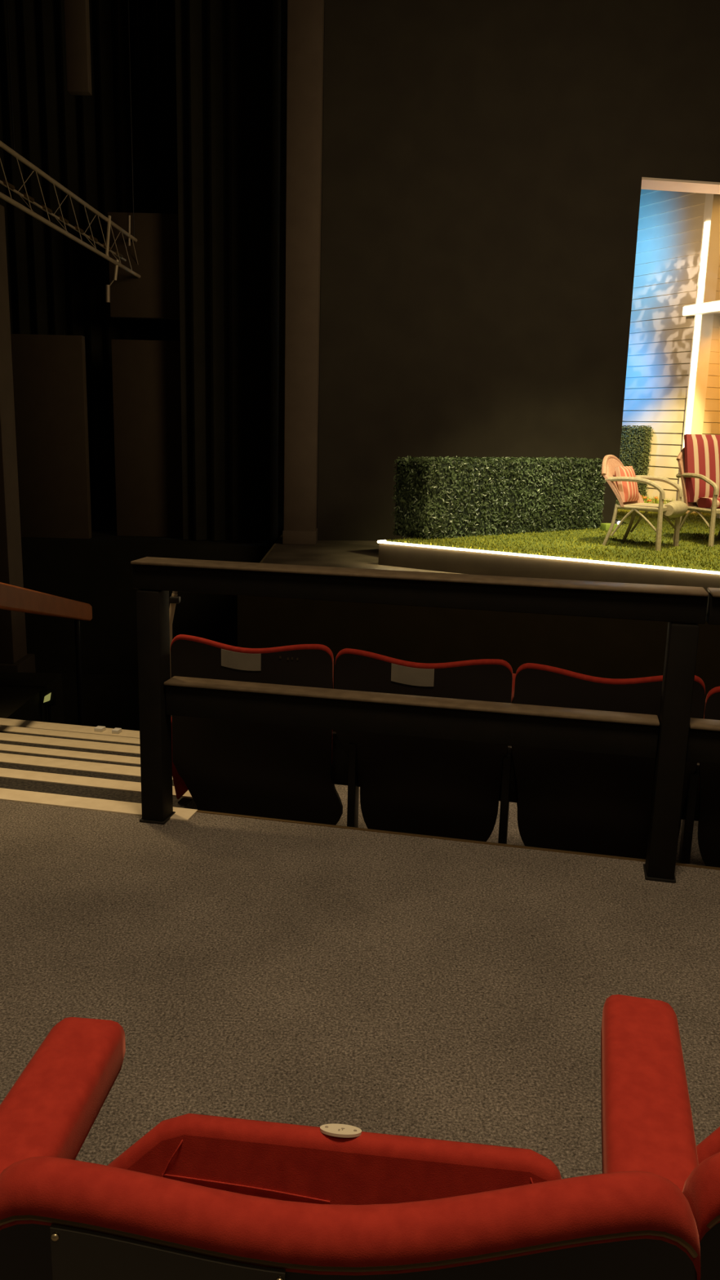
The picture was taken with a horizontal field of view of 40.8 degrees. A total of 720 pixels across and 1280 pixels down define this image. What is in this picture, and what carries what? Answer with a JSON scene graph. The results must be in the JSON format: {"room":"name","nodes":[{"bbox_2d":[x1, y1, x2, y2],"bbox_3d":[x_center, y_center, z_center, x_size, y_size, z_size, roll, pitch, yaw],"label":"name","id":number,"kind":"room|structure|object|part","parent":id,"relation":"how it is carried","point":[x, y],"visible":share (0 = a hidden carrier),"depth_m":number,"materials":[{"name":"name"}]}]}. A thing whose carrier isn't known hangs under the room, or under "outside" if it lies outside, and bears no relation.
{"room":"theater auditorium","nodes":[
{"label":"theater auditorium","id":0,"kind":"room"},
{"bbox_2d":[0,671,63,724],"bbox_3d":[-2.648,0.899,6.865,0.750,1.080,1.200,1,12,0],"label":"wall","id":1,"kind":"structure","parent":0,"point":[20,693],"depth_m":6.92,"materials":[{"name":"black paint"}]},
{"bbox_2d":[62,673,139,730],"bbox_3d":[1.980,0.822,11.430,13.600,0.500,17.600,1,12,0],"label":"floor","id":2,"kind":"structure","parent":0,"point":[109,700],"depth_m":10.47,"materials":[{"name":"black"}]},
{"bbox_2d":[0,204,35,672],"bbox_3d":[-2.903,-0.935,7.335,0.650,4.450,0.400,1,12,0],"label":"wall pier","id":3,"kind":"object","parent":2,"relation":"on","point":[14,657],"visible":0.67,"depth_m":7.25,"materials":[{"name":"brown paint"}]},
{"bbox_2d":[0,582,92,725],"bbox_3d":[-1.998,0.501,5.710,0.070,2.382,2.920,1,12,0],"label":"handrail","id":4,"kind":"object","parent":2,"relation":"on","point":[12,597],"visible":0.93,"depth_m":6.20,"materials":[{"name":"orange wood"}]},
{"bbox_3d":[-2.016,0.614,7.004,0.038,1.607,0.040,1,12,0],"label":"post","id":5,"kind":"part","parent":4,"relation":"part of","materials":[{"name":"black metal"}]},
{"bbox_2d":[42,688,55,722],"bbox_3d":[-2.212,0.883,6.946,0.080,1.098,0.070,1,12,0],"label":"light","id":6,"kind":"object","parent":2,"relation":"on","point":[48,694],"visible":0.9,"depth_m":6.84,"materials":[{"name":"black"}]},
{"bbox_2d":[107,212,179,319],"bbox_3d":[-2.494,-4.358,11.318,0.840,1.150,0.150,1,12,0],"label":"wall panel","id":7,"kind":"object","parent":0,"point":[155,295],"visible":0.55,"depth_m":11.25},
{"bbox_2d":[21,494,284,675],"bbox_3d":[-2.869,-1.276,15.603,3.800,1.580,8.600,1,12,0],"label":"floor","id":8,"kind":"structure","parent":0,"point":[96,571],"depth_m":11.39,"materials":[{"name":"black"}]},
{"bbox_2d":[10,333,92,538],"bbox_3d":[-3.643,-2.361,11.352,0.900,2.320,0.150,1,12,0],"label":"wall panel","id":9,"kind":"object","parent":8,"relation":"on","point":[49,371],"visible":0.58,"depth_m":11.28,"materials":[{"name":"brown wood"}]},
{"bbox_2d":[0,0,180,528],"bbox_3d":[-3.373,-5.220,11.789,2.400,7.710,0.130,1,12,0],"label":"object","id":10,"kind":"structure","parent":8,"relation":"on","point":[57,285],"depth_m":11.66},
{"bbox_2d":[111,339,182,537],"bbox_3d":[-2.541,-2.419,11.743,0.840,2.320,0.150,1,12,0],"label":"wall panel","id":11,"kind":"object","parent":8,"relation":"on","point":[147,384],"visible":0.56,"depth_m":11.66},
{"bbox_2d":[174,0,280,542],"bbox_3d":[-1.464,-4.959,10.813,1.130,7.710,0.130,1,12,0],"label":"drape","id":12,"kind":"object","parent":8,"relation":"on","point":[228,52],"visible":0.98,"depth_m":10.96,"materials":[{"name":"black fabric"}]},
{"bbox_2d":[278,63,287,495],"bbox_3d":[2.144,-5.817,19.087,14.000,10.200,0.200,1,12,0],"label":"wall","id":13,"kind":"structure","parent":0,"point":[283,66],"depth_m":18.73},
{"bbox_2d":[280,0,287,63],"bbox_3d":[2.206,-8.348,7.272,14.000,0.200,22.200,1,12,0],"label":"ceiling","id":14,"kind":"structure","parent":0,"point":[283,2],"depth_m":16.49,"materials":[{"name":"black"}]},
{"bbox_2d":[0,0,140,302],"bbox_3d":[-2.739,-5.877,8.244,0.252,5.280,5.428,2,12,5],"label":"lighting truss","id":15,"kind":"object","parent":14,"relation":"hanging from","point":[117,264],"visible":1,"depth_m":9.14,"materials":[{"name":"metal"}]},
{"bbox_2d":[115,251,122,257],"bbox_3d":[-2.685,-4.290,10.784,0.034,0.040,0.180,2,12,5],"label":"socket","id":16,"kind":"object","parent":15,"relation":"attached to","point":[116,252],"depth_m":10.77,"materials":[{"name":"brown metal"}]},
{"bbox_2d":[63,0,92,95],"bbox_3d":[-2.507,-6.729,8.445,0.193,3.591,0.150,1,12,0],"label":"wall panel","id":17,"kind":"object","parent":14,"relation":"hanging from","point":[77,13],"visible":1,"depth_m":8.69,"materials":[{"name":"brown paint"}]},
{"bbox_2d":[0,800,719,1178],"bbox_3d":[0.245,1.215,1.027,6.350,0.300,5.489,1,12,0],"label":"floor","id":18,"kind":"structure","parent":0,"point":[248,968],"depth_m":2.29,"materials":[{"name":"carpet"}]},
{"bbox_2d":[0,717,197,821],"bbox_3d":[-1.460,0.768,4.593,2.340,1.045,2.355,4,13,12],"label":"stairs","id":19,"kind":"structure","parent":18,"relation":"on","point":[77,766],"depth_m":4.07,"materials":[{"name":"carpet"}]},
{"bbox_2d":[93,725,105,732],"bbox_3d":[-1.536,0.525,5.723,0.050,0.022,0.050,4,13,12],"label":"floor marker","id":20,"kind":"object","parent":19,"relation":"on","point":[99,728],"visible":1,"depth_m":5.70,"materials":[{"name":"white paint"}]},
{"bbox_2d":[111,727,121,733],"bbox_3d":[-1.430,0.534,5.696,0.040,0.022,0.050,4,13,12],"label":"floor marker","id":21,"kind":"object","parent":19,"relation":"on","point":[116,731],"visible":1,"depth_m":5.68,"materials":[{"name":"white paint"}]},
{"bbox_2d":[168,591,180,662],"bbox_3d":[-0.861,0.455,4.497,0.072,1.446,0.043,1,12,0],"label":"pole","id":22,"kind":"object","parent":19,"relation":"on","point":[174,598],"visible":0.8,"depth_m":4.37,"materials":[{"name":"metal"}]},
{"bbox_2d":[0,994,700,1279],"bbox_3d":[-0.005,0.716,1.021,0.750,0.664,0.438,1,12,0],"label":"seat","id":23,"kind":"object","parent":18,"relation":"on","point":[197,1197],"visible":1,"depth_m":0.78,"materials":[{"name":"red fabric"}]},
{"bbox_3d":[-0.320,0.488,0.966,0.084,0.066,0.297,3,12,5],"label":"armrest","id":24,"kind":"part","parent":23,"relation":"part of","materials":[{"name":"red fabric"}]},
{"bbox_3d":[-0.154,0.627,0.790,0.187,0.331,0.008,2,12,5],"label":"plate","id":25,"kind":"part","parent":23,"relation":"part of","materials":[{"name":"plastic"}]},
{"bbox_2d":[107,1113,561,1204],"bbox_3d":[-0.040,0.679,0.946,0.495,0.377,0.130,3,12,6],"label":"seat cushion","id":26,"kind":"object","parent":23,"relation":"on","point":[334,1163],"depth_m":0.94,"materials":[{"name":"red fabric"}]},
{"bbox_3d":[-0.019,0.485,0.957,0.042,0.011,0.026,1,12,0],"label":"number plate","id":27,"kind":"part","parent":23,"relation":"part of","materials":[{"name":"beige plastic"}]},
{"bbox_2d":[324,1125,356,1131],"bbox_3d":[-0.019,0.483,0.956,0.032,0.003,0.007,3,12,6],"label":"print","id":28,"kind":"object","parent":23,"relation":"on","point":[327,1128],"depth_m":0.96,"materials":[{"name":"beige"}]},
{"bbox_3d":[0.296,0.495,1.005,0.088,0.066,0.365,4,13,13],"label":"armrest","id":29,"kind":"part","parent":23,"relation":"part of","materials":[{"name":"red fabric"}]},
{"bbox_2d":[130,556,719,883],"bbox_3d":[0.887,0.272,2.736,3.232,0.841,0.116,4,13,12],"label":"rail","id":30,"kind":"object","parent":18,"relation":"on","point":[673,739],"visible":1,"depth_m":2.81,"materials":[{"name":"black metal"}]},
{"bbox_3d":[-0.646,0.210,3.058,0.075,0.750,0.085,4,13,12],"label":"post","id":31,"kind":"part","parent":30,"relation":"part of","materials":[{"name":"black wood"}]},
{"bbox_3d":[-0.655,0.573,3.138,0.085,0.008,0.095,4,13,12],"label":"foot plate","id":32,"kind":"part","parent":30,"relation":"part of","materials":[{"name":"black metal"}]},
{"bbox_3d":[0.121,0.232,2.904,1.482,0.100,0.050,4,13,12],"label":"rail","id":33,"kind":"part","parent":30,"relation":"part of","materials":[{"name":"black wood"}]},
{"bbox_3d":[0.127,-0.143,2.804,1.664,0.078,0.060,4,13,12],"label":"rail","id":34,"kind":"part","parent":30,"relation":"part of","materials":[{"name":"black wood"}]},
{"bbox_3d":[0.872,0.679,2.821,0.085,0.008,0.095,4,13,12],"label":"foot plate","id":35,"kind":"part","parent":30,"relation":"part of","materials":[{"name":"black metal"}]},
{"bbox_3d":[0.880,0.317,2.742,0.075,0.750,0.085,4,13,12],"label":"post","id":36,"kind":"part","parent":30,"relation":"part of","materials":[{"name":"black wood"}]},
{"bbox_3d":[1.645,0.339,2.588,1.480,0.100,0.050,4,13,12],"label":"rail","id":37,"kind":"part","parent":30,"relation":"part of","materials":[{"name":"black wood"}]},
{"bbox_3d":[1.709,-0.032,2.476,1.562,0.078,0.060,4,13,12],"label":"rail","id":38,"kind":"part","parent":30,"relation":"part of","materials":[{"name":"black wood"}]},
{"bbox_2d":[196,809,719,870],"bbox_3d":[0.254,0.621,3.034,1.750,0.006,0.012,4,13,12],"label":"strip","id":39,"kind":"object","parent":18,"relation":"on","point":[197,811],"visible":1,"depth_m":3.02,"materials":[{"name":"brown metal"}]},
{"bbox_2d":[682,1126,719,1279],"bbox_3d":[0.624,0.728,1.040,0.692,0.664,0.409,1,12,0],"label":"seat","id":40,"kind":"object","parent":18,"relation":"on","point":[701,1188],"visible":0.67,"depth_m":0.82,"materials":[{"name":"red fabric"}]},
{"bbox_2d":[696,1126,719,1164],"bbox_3d":[0.545,0.687,0.975,0.495,0.377,0.130,2,12,4],"label":"seat cushion","id":41,"kind":"object","parent":40,"relation":"on","point":[710,1145],"depth_m":0.99,"materials":[{"name":"red fabric"}]},
{"bbox_2d":[262,537,468,574],"bbox_3d":[3.939,-0.540,12.795,9.750,1.670,14.330,1,12,0],"label":"floor","id":42,"kind":"structure","parent":0,"point":[364,554],"depth_m":9.89,"materials":[{"name":"paint"}]},
{"bbox_2d":[282,0,324,544],"bbox_3d":[-0.580,-4.898,10.094,0.370,7.780,0.390,1,12,0],"label":"pillar","id":43,"kind":"structure","parent":42,"relation":"on","point":[305,18],"depth_m":10.13,"materials":[{"name":"brown paint"}]},
{"bbox_2d":[377,509,719,593],"bbox_3d":[4.205,-1.169,11.202,8.050,0.254,7.994,1,12,0],"label":"platform","id":44,"kind":"object","parent":42,"relation":"on","point":[580,554],"visible":0.8,"depth_m":8.87,"materials":[{"name":"green plant"}]},
{"bbox_2d":[391,454,605,539],"bbox_3d":[1.550,-1.544,10.325,2.713,0.822,0.564,-8,15,-36],"label":"hedge","id":45,"kind":"object","parent":44,"relation":"on","point":[446,496],"visible":0.99,"depth_m":9.92,"materials":[{"name":"green plant"}]},
{"bbox_2d":[600,523,617,530],"bbox_3d":[2.767,-1.256,10.766,0.150,0.075,0.120,-2,13,-17],"label":"box","id":46,"kind":"object","parent":44,"relation":"on","point":[605,526],"visible":0.7,"depth_m":10.72,"materials":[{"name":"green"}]},
{"bbox_2d":[614,520,622,525],"bbox_3d":[3.030,-1.371,11.370,0.110,0.060,0.107,1,12,0],"label":"footlight","id":47,"kind":"object","parent":44,"relation":"on","point":[617,522],"visible":0.38,"depth_m":11.35,"materials":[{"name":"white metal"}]},
{"bbox_2d":[615,425,653,504],"bbox_3d":[3.859,-2.503,14.031,0.216,1.207,0.692,-9,16,-40],"label":"hedge","id":48,"kind":"object","parent":44,"relation":"on","point":[635,442],"visible":0.35,"depth_m":13.82,"materials":[{"name":"green plant"}]},
{"bbox_2d":[601,454,688,551],"bbox_3d":[2.707,-1.330,9.306,0.764,0.860,0.599,10,15,35],"label":"wicker armchair","id":49,"kind":"object","parent":44,"relation":"on","point":[677,508],"visible":0.94,"depth_m":9.19,"materials":[{"name":"beige wicker"}]},
{"bbox_3d":[2.392,-1.097,9.259,0.134,0.408,0.035,10,15,35],"label":"leg","id":50,"kind":"part","parent":49,"relation":"part of","materials":[{"name":"wicker"}]},
{"bbox_3d":[2.530,-1.537,9.384,0.314,0.450,0.540,10,15,35],"label":"backrest","id":51,"kind":"part","parent":49,"relation":"part of","materials":[{"name":"wicker"}]},
{"bbox_2d":[614,466,639,502],"bbox_3d":[2.577,-1.504,9.355,0.169,0.337,0.360,10,15,35],"label":"cushion","id":52,"kind":"object","parent":49,"relation":"on","point":[628,491],"visible":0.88,"depth_m":9.24,"materials":[{"name":"orange fabric"}]},
{"bbox_3d":[2.688,-1.176,9.654,0.134,0.408,0.035,10,15,35],"label":"leg","id":53,"kind":"part","parent":49,"relation":"part of","materials":[{"name":"wicker"}]},
{"bbox_3d":[2.572,-1.426,9.059,0.589,0.192,0.044,10,15,35],"label":"arm","id":54,"kind":"part","parent":49,"relation":"part of","materials":[{"name":"wicker"}]},
{"bbox_3d":[2.750,-1.272,9.273,0.450,0.050,0.470,10,15,35],"label":"seat","id":55,"kind":"part","parent":49,"relation":"part of","materials":[{"name":"wicker"}]},
{"bbox_3d":[2.779,-1.095,8.969,0.053,0.536,0.051,4,13,13],"label":"leg","id":56,"kind":"part","parent":49,"relation":"part of","materials":[{"name":"wicker"}]},
{"bbox_3d":[2.868,-1.505,9.454,0.589,0.192,0.044,10,15,35],"label":"arm","id":57,"kind":"part","parent":49,"relation":"part of","materials":[{"name":"wicker"}]},
{"bbox_3d":[3.075,-1.174,9.364,0.053,0.536,0.051,4,13,13],"label":"leg","id":58,"kind":"part","parent":49,"relation":"part of","materials":[{"name":"wicker"}]},
{"bbox_2d":[640,494,674,504],"bbox_3d":[4.107,-1.954,13.733,0.259,0.239,0.936,-6,14,-31],"label":"flower bed","id":59,"kind":"object","parent":44,"relation":"on","point":[655,500],"visible":0.19,"depth_m":13.60,"materials":[{"name":"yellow plant"}]},
{"bbox_2d":[622,189,719,518],"bbox_3d":[5.986,-4.324,13.636,3.731,5.000,4.975,-4,13,-23],"label":"house","id":60,"kind":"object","parent":44,"relation":"on","point":[673,380],"visible":0.58,"depth_m":13.32,"materials":[{"name":"beige wood"}]},
{"bbox_3d":[4.511,-4.201,12.908,0.045,5.000,0.135,-5,14,-28],"label":"corner trim","id":61,"kind":"part","parent":60,"relation":"part of","materials":[{"name":"white paint"}]},
{"bbox_3d":[4.627,-4.201,12.920,0.170,5.000,0.045,-5,14,-28],"label":"corner trim","id":62,"kind":"part","parent":60,"relation":"part of","materials":[{"name":"white paint"}]},
{"bbox_2d":[671,448,719,546],"bbox_3d":[3.592,-1.479,9.756,0.637,1.000,0.706,-3,13,-20],"label":"wicker armchair","id":63,"kind":"object","parent":44,"relation":"on","point":[692,507],"visible":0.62,"depth_m":9.58,"materials":[{"name":"beige wicker"}]},
{"bbox_3d":[3.527,-1.679,9.909,0.600,0.630,0.284,-3,13,-20],"label":"backrest","id":64,"kind":"part","parent":63,"relation":"part of","materials":[{"name":"wicker"}]},
{"bbox_3d":[3.344,-1.553,9.606,0.044,0.191,0.629,-3,13,-20],"label":"arm","id":65,"kind":"part","parent":63,"relation":"part of","materials":[{"name":"wicker"}]},
{"bbox_2d":[684,434,719,502],"bbox_3d":[3.548,-1.741,9.842,0.560,0.674,0.211,-3,13,-20],"label":"cushion","id":66,"kind":"object","parent":63,"relation":"on","point":[702,451],"visible":0.81,"depth_m":9.75,"materials":[{"name":"red fabric"}]},
{"bbox_3d":[3.616,-1.307,9.716,0.530,0.050,0.490,-3,13,-20],"label":"seat","id":67,"kind":"part","parent":63,"relation":"part of","materials":[{"name":"wicker"}]},
{"bbox_2d":[696,497,719,508],"bbox_3d":[3.626,-1.370,9.678,0.500,0.100,0.400,-3,13,-20],"label":"cushion","id":68,"kind":"object","parent":63,"relation":"on","point":[702,502],"visible":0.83,"depth_m":9.55,"materials":[{"name":"red fabric"}]},
{"bbox_3d":[3.433,-1.188,9.410,0.051,0.561,0.053,2,12,2],"label":"leg","id":69,"kind":"part","parent":63,"relation":"part of","materials":[{"name":"wicker"}]},
{"bbox_3d":[3.783,-1.225,10.095,0.035,0.369,0.134,-3,13,-20],"label":"leg","id":70,"kind":"part","parent":63,"relation":"part of","materials":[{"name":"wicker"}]},
{"bbox_2d":[237,533,719,763],"bbox_3d":[2.877,0.600,7.482,11.782,1.665,3.700,10,15,33],"label":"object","id":71,"kind":"structure","parent":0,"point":[595,646],"depth_m":7.32,"materials":[{"name":"paint"}]},
{"bbox_2d":[316,0,719,540],"bbox_3d":[4.188,-5.062,11.265,9.360,7.830,0.420,-1,13,-9],"label":"wall","id":72,"kind":"structure","parent":0,"point":[486,164],"depth_m":10.72,"materials":[{"name":"black paint"}]},
{"bbox_2d":[334,746,705,866],"bbox_3d":[1.749,1.384,4.817,4.197,1.820,3.720,4,13,12],"label":"floor","id":73,"kind":"structure","parent":0,"point":[513,837],"depth_m":3.58,"materials":[{"name":"carpet"}]},
{"bbox_2d":[170,634,359,827],"bbox_3d":[-0.311,0.328,3.450,0.750,0.729,0.407,4,13,12],"label":"seat","id":74,"kind":"object","parent":73,"relation":"on","point":[246,768],"visible":0.68,"depth_m":3.30,"materials":[{"name":"black"}]},
{"bbox_2d":[221,648,261,671],"bbox_3d":[-0.398,0.067,3.236,0.140,0.067,0.004,4,13,13],"label":"paper notice","id":75,"kind":"object","parent":74,"relation":"attached to","point":[233,660],"visible":1,"depth_m":3.23,"materials":[{"name":"white paper"}]},
{"bbox_2d":[334,648,516,844],"bbox_3d":[0.247,0.370,3.335,0.630,0.722,0.407,4,13,12],"label":"seat","id":76,"kind":"object","parent":73,"relation":"on","point":[409,784],"visible":0.74,"depth_m":3.18,"materials":[{"name":"black"}]},
{"bbox_2d":[391,663,434,686],"bbox_3d":[0.169,0.114,3.120,0.140,0.068,0.004,4,13,13],"label":"paper notice","id":77,"kind":"object","parent":76,"relation":"attached to","point":[399,673],"visible":1,"depth_m":3.12,"materials":[{"name":"white paper"}]},
{"bbox_3d":[0.493,0.169,3.292,0.071,0.055,0.301,5,13,15],"label":"armrest","id":78,"kind":"part","parent":76,"relation":"part of","materials":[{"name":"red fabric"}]},
{"bbox_2d":[511,662,705,864],"bbox_3d":[0.818,0.413,3.218,0.618,0.717,0.407,4,13,12],"label":"seat","id":79,"kind":"object","parent":73,"relation":"on","point":[571,801],"visible":0.62,"depth_m":3.07,"materials":[{"name":"black"}]},
{"bbox_2d":[697,686,719,867],"bbox_3d":[1.386,0.467,3.103,0.618,0.688,0.407,4,13,12],"label":"seat","id":80,"kind":"object","parent":73,"relation":"on","point":[708,823],"visible":0.79,"depth_m":3.03,"materials":[{"name":"black"}]}
]}

